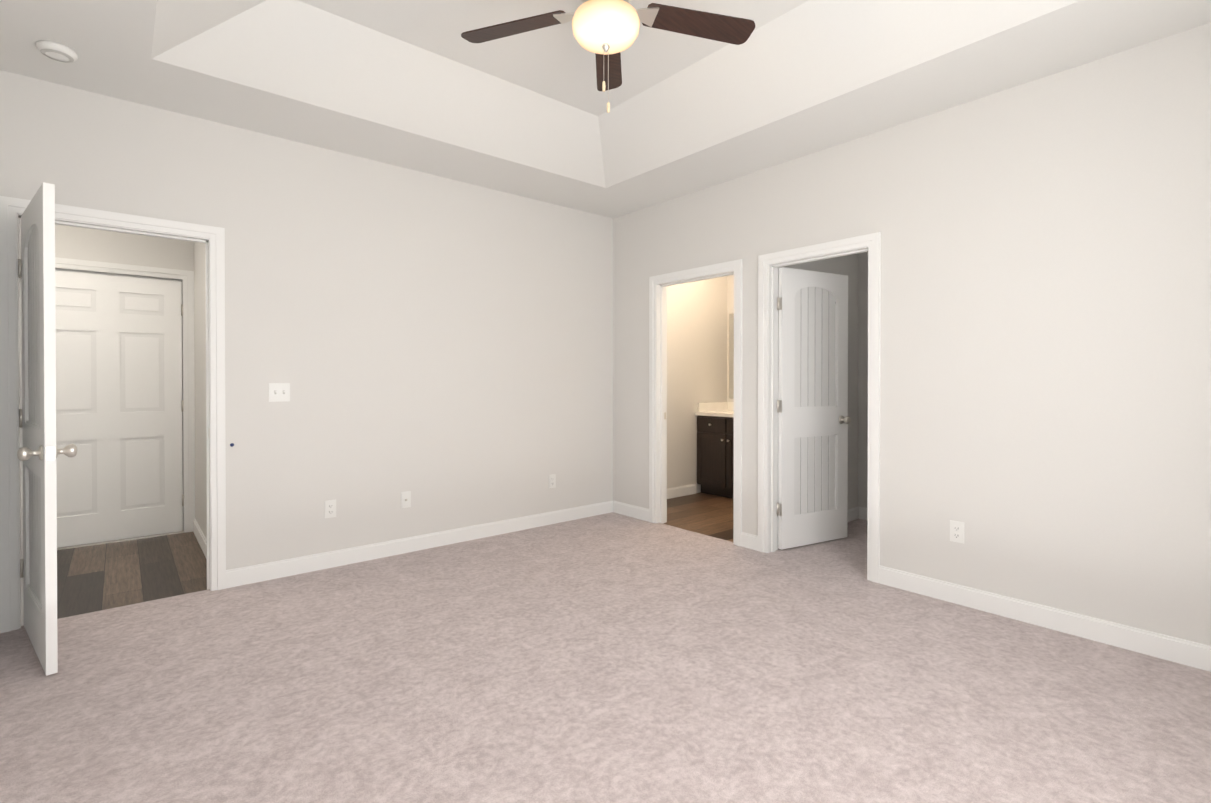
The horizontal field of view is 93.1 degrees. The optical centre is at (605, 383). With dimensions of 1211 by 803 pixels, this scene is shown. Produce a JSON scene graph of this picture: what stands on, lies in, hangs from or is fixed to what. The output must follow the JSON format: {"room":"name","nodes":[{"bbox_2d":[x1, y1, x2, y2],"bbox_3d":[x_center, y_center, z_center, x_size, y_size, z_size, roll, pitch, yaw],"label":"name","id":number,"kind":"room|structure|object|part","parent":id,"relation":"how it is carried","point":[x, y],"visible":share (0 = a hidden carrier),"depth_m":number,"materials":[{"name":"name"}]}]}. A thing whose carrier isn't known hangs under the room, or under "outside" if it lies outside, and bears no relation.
{"room":"empty bedroom","nodes":[
{"label":"empty bedroom","id":0,"kind":"room"},
{"bbox_2d":[55,224,193,270],"bbox_3d":[-4.397,-0.135,3.941,2.790,2.800,0.120,0,0,-40],"label":"wall","id":1,"kind":"structure","parent":0,"point":[78,243],"depth_m":4.42,"materials":[{"name":"beige paint"}]},
{"bbox_2d":[55,271,183,547],"bbox_3d":[-3.785,0.185,4.374,0.916,2.030,0.118,0,0,-40],"label":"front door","id":2,"kind":"structure","parent":1,"relation":"in","point":[119,405],"depth_m":4.42,"materials":[{"name":"white wood"}]},
{"bbox_2d":[55,257,194,549],"bbox_3d":[-3.834,0.133,4.422,1.120,2.162,0.157,0,0,-40],"label":"trim","id":3,"kind":"structure","parent":1,"relation":"attached to","point":[185,278],"depth_m":4.68,"materials":[{"name":"white wood"}]},
{"bbox_2d":[57,532,206,618],"bbox_3d":[-3.843,1.246,3.295,2.790,0.050,1.835,0,0,-40],"label":"floor","id":4,"kind":"structure","parent":0,"point":[94,578],"depth_m":3.70,"materials":[{"name":"brown wood"}]},
{"bbox_2d":[194,242,205,536],"bbox_3d":[-2.813,-0.136,4.137,0.120,2.800,1.630,0,0,-40],"label":"wall","id":5,"kind":"structure","parent":0,"point":[200,379],"depth_m":4.38,"materials":[{"name":"beige paint"}]},
{"bbox_2d":[193,519,206,558],"bbox_3d":[-2.864,1.163,4.102,0.014,0.105,1.630,0,0,-40],"label":"baseboard","id":6,"kind":"structure","parent":5,"relation":"attached to","point":[199,535],"depth_m":4.24,"materials":[{"name":"white wood"}]},
{"bbox_2d":[0,70,612,569],"bbox_3d":[-1.538,-0.136,4.071,4.120,2.800,0.120,0,0,-40],"label":"wall","id":7,"kind":"structure","parent":0,"point":[440,348],"depth_m":3.90,"materials":[{"name":"beige paint"}]},
{"bbox_2d":[17,182,76,675],"bbox_3d":[-2.591,0.186,2.615,0.772,2.030,0.183,0,0,40],"label":"entry door","id":8,"kind":"structure","parent":7,"relation":"in","point":[39,451],"depth_m":2.45,"materials":[{"name":"white wood"}]},
{"bbox_2d":[0,196,225,632],"bbox_3d":[-2.644,0.153,3.135,0.930,2.137,0.154,0,0,-40],"label":"trim","id":9,"kind":"structure","parent":7,"relation":"attached to","point":[12,210],"depth_m":2.94,"materials":[{"name":"white wood"}]},
{"bbox_2d":[269,383,289,401],"bbox_3d":[-2.028,0.052,3.567,0.116,0.115,0.016,0,0,-40],"label":"switch plate","id":10,"kind":"object","parent":7,"relation":"attached to","point":[279,392],"visible":1,"depth_m":3.57,"materials":[{"name":"white plastic"}]},
{"bbox_2d":[325,499,335,517],"bbox_3d":[-1.806,0.821,3.765,0.070,0.115,0.009,0,0,-40],"label":"electrical outlet","id":11,"kind":"object","parent":7,"relation":"attached to","point":[330,508],"visible":1,"depth_m":3.76,"materials":[{"name":"white plastic"}]},
{"bbox_2d":[401,491,410,507],"bbox_3d":[-1.421,0.826,4.087,0.070,0.115,0.016,0,0,-40],"label":"electrical outlet","id":12,"kind":"object","parent":7,"relation":"attached to","point":[406,499],"visible":1,"depth_m":4.09,"materials":[{"name":"white plastic"}]},
{"bbox_2d":[226,501,613,587],"bbox_3d":[-1.085,1.150,4.375,3.045,0.105,0.014,0,0,-40],"label":"baseboard","id":13,"kind":"structure","parent":7,"relation":"attached to","point":[235,577],"depth_m":4.05,"materials":[{"name":"white wood"}]},
{"bbox_2d":[549,474,555,487],"bbox_3d":[-0.455,0.834,4.910,0.070,0.115,0.009,0,0,-40],"label":"electrical outlet","id":14,"kind":"object","parent":7,"relation":"attached to","point":[552,480],"visible":1,"depth_m":4.91,"materials":[{"name":"white plastic"}]},
{"bbox_2d":[0,512,1210,802],"bbox_3d":[0.601,1.242,2.809,5.740,0.060,4.655,0,0,-40],"label":"floor carpet","id":15,"kind":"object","parent":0,"point":[612,658],"visible":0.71,"depth_m":2.27,"materials":[{"name":"beige carpet"}]},
{"bbox_2d":[0,0,1210,217],"bbox_3d":[-0.465,-1.705,3.089,7.700,0.350,6.490,0,0,-40],"label":"ceiling","id":16,"kind":"structure","parent":0,"point":[424,86],"depth_m":3.04,"materials":[{"name":"white paint"}]},
{"bbox_2d":[36,40,77,62],"bbox_3d":[-2.501,-1.509,2.616,0.140,0.035,0.140,0,0,-40],"label":"smoke detector","id":17,"kind":"object","parent":16,"relation":"attached to","point":[56,51],"visible":0.98,"depth_m":2.59,"materials":[{"name":"white plastic"}]},
{"bbox_2d":[461,0,754,112],"bbox_3d":[0.011,-1.451,2.301,1.279,0.688,1.259,0,0,-40],"label":"ceiling fan","id":18,"kind":"object","parent":16,"relation":"hanging from","point":[606,32],"visible":1,"depth_m":2.41,"materials":[{"name":"brown wood"}]},
{"bbox_3d":[0.002,-1.445,2.339,0.278,0.129,0.278,0,0,-40],"label":"lamp shade","id":19,"kind":"part","parent":18,"relation":"part of","materials":[{"name":"white glass"}]},
{"bbox_2d":[667,276,726,492],"bbox_3d":[0.757,-0.149,6.173,1.860,2.800,0.120,0,0,-40],"label":"wall","id":20,"kind":"structure","parent":0,"point":[696,342],"depth_m":6.25,"materials":[{"name":"beige paint"}]},
{"bbox_2d":[667,484,695,498],"bbox_3d":[0.541,1.152,5.911,1.180,0.105,0.014,0,0,-40],"label":"baseboard","id":21,"kind":"structure","parent":20,"relation":"attached to","point":[675,492],"depth_m":6.12,"materials":[{"name":"white wood"}]},
{"bbox_2d":[664,492,732,541],"bbox_3d":[1.246,1.232,5.535,1.950,0.050,1.740,0,0,-40],"label":"floor","id":22,"kind":"structure","parent":0,"point":[707,514],"depth_m":5.30,"materials":[{"name":"brown wood"}]},
{"bbox_2d":[695,402,733,498],"bbox_3d":[1.591,0.706,5.998,0.572,0.995,1.225,0,0,-40],"label":"bathroom vanity","id":23,"kind":"object","parent":22,"relation":"on","point":[715,448],"visible":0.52,"depth_m":6.13,"materials":[{"name":"brown wood"}]},
{"bbox_2d":[727,275,733,401],"bbox_3d":[2.015,-0.148,6.034,0.120,2.800,1.720,0,0,-40],"label":"wall","id":24,"kind":"structure","parent":0,"point":[730,293],"depth_m":6.63,"materials":[{"name":"beige paint"}]},
{"bbox_2d":[729,313,733,398],"bbox_3d":[1.799,-0.319,6.190,0.005,0.980,1.140,0,0,-40],"label":"bathroom mirror","id":25,"kind":"object","parent":24,"relation":"attached to","point":[731,355],"visible":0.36,"depth_m":6.60,"materials":[{"name":"clear glass"}]},
{"bbox_2d":[778,254,857,508],"bbox_3d":[1.830,-0.141,4.815,1.740,2.800,0.100,0,0,-40],"label":"wall","id":26,"kind":"structure","parent":0,"point":[845,265],"depth_m":5.03,"materials":[{"name":"beige paint"}]},
{"bbox_2d":[847,506,858,521],"bbox_3d":[1.718,1.148,4.654,1.350,0.105,0.014,0,0,-40],"label":"baseboard","id":27,"kind":"structure","parent":26,"relation":"attached to","point":[857,512],"depth_m":5.03,"materials":[{"name":"white wood"}]},
{"bbox_2d":[858,252,867,507],"bbox_3d":[2.853,-0.139,4.490,0.120,2.800,1.720,0,0,-40],"label":"wall","id":28,"kind":"structure","parent":0,"point":[862,378],"depth_m":5.07,"materials":[{"name":"beige paint"}]},
{"bbox_2d":[859,507,866,519],"bbox_3d":[2.763,1.149,4.500,0.014,0.105,1.600,0,0,-40],"label":"baseboard","id":29,"kind":"structure","parent":28,"relation":"attached to","point":[862,511],"depth_m":5.07,"materials":[{"name":"white wood"}]},
{"bbox_2d":[613,23,1210,645],"bbox_3d":[1.573,-0.133,3.680,0.120,2.800,4.740,0,0,-40],"label":"wall","id":30,"kind":"structure","parent":0,"point":[1045,339],"depth_m":2.91,"materials":[{"name":"beige paint"}]},
{"bbox_2d":[614,501,648,521],"bbox_3d":[0.237,1.145,5.160,0.014,0.105,0.465,0,0,-40],"label":"baseboard","id":31,"kind":"structure","parent":30,"relation":"attached to","point":[625,509],"depth_m":5.15,"materials":[{"name":"white wood"}]},
{"bbox_2d":[649,259,741,545],"bbox_3d":[0.749,0.144,4.654,0.154,2.137,0.960,0,0,-40],"label":"trim","id":32,"kind":"structure","parent":30,"relation":"attached to","point":[658,284],"depth_m":4.93,"materials":[{"name":"white wood"}]},
{"bbox_2d":[777,267,850,549],"bbox_3d":[1.561,0.176,4.295,0.707,2.030,0.183,0,0,-28],"label":"closet door","id":33,"kind":"structure","parent":30,"relation":"in","point":[814,419],"depth_m":4.27,"materials":[{"name":"white wood"}]},
{"bbox_2d":[758,232,880,582],"bbox_3d":[1.434,0.143,3.845,0.154,2.125,0.860,0,0,-40],"label":"trim","id":34,"kind":"structure","parent":30,"relation":"attached to","point":[769,264],"depth_m":4.05,"materials":[{"name":"white wood"}]},
{"bbox_2d":[950,520,963,543],"bbox_3d":[1.936,0.815,3.158,0.009,0.115,0.070,0,0,-40],"label":"electrical outlet","id":35,"kind":"object","parent":30,"relation":"attached to","point":[956,531],"visible":1,"depth_m":3.15,"materials":[{"name":"white plastic"}]},
{"bbox_2d":[878,565,1210,671],"bbox_3d":[2.310,1.160,2.716,0.014,0.105,2.005,0,0,-40],"label":"baseboard","id":36,"kind":"structure","parent":30,"relation":"attached to","point":[1175,649],"depth_m":2.81,"materials":[{"name":"white wood"}]}
]}

